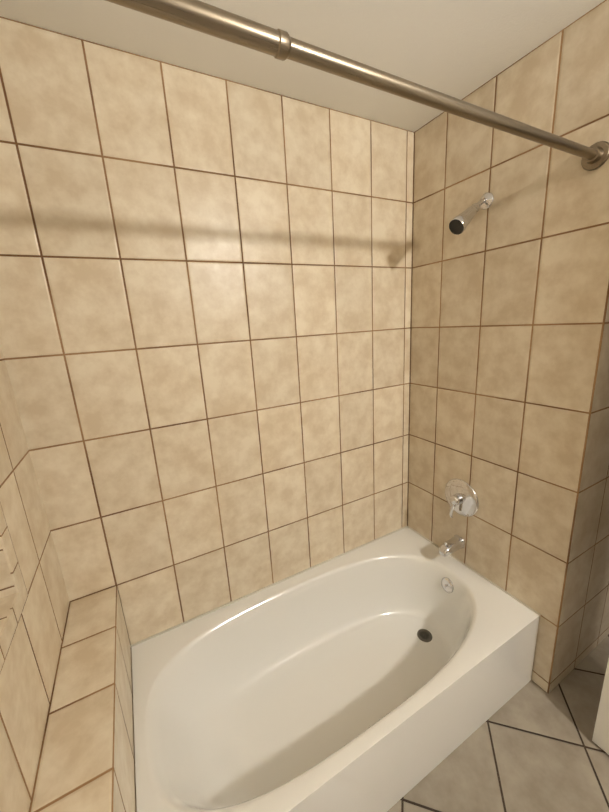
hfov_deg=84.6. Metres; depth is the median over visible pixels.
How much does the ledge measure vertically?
0.640 m
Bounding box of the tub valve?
[445,479,478,517]
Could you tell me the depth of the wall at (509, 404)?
1.31 m
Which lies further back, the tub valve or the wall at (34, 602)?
the tub valve
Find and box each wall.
[0,16,413,644]
[0,345,69,811]
[408,0,608,693]
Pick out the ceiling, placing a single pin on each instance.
(460, 49)
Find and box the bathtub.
[131,527,539,811]
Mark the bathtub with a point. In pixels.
(386, 673)
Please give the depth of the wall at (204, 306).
1.27 m
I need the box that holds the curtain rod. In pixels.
[105,0,608,170]
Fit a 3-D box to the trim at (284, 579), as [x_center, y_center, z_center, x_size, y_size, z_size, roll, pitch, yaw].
[0.137,0.919,1.372,1.513,0.006,0.750,-10,15,-27]
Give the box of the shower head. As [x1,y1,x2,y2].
[449,192,493,234]
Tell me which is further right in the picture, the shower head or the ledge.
the shower head
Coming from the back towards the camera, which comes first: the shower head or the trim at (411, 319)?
the trim at (411, 319)
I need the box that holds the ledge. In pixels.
[29,585,136,811]
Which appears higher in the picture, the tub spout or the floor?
the tub spout
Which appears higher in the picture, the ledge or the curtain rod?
the curtain rod
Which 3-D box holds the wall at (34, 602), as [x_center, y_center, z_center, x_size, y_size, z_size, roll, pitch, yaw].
[-0.197,0.474,-0.325,0.155,2.404,3.200,-10,15,-27]
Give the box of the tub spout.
[439,535,464,556]
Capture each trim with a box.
[130,526,540,646]
[407,132,414,525]
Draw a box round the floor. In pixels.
[387,634,608,811]
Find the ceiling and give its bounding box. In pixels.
[0,0,604,131]

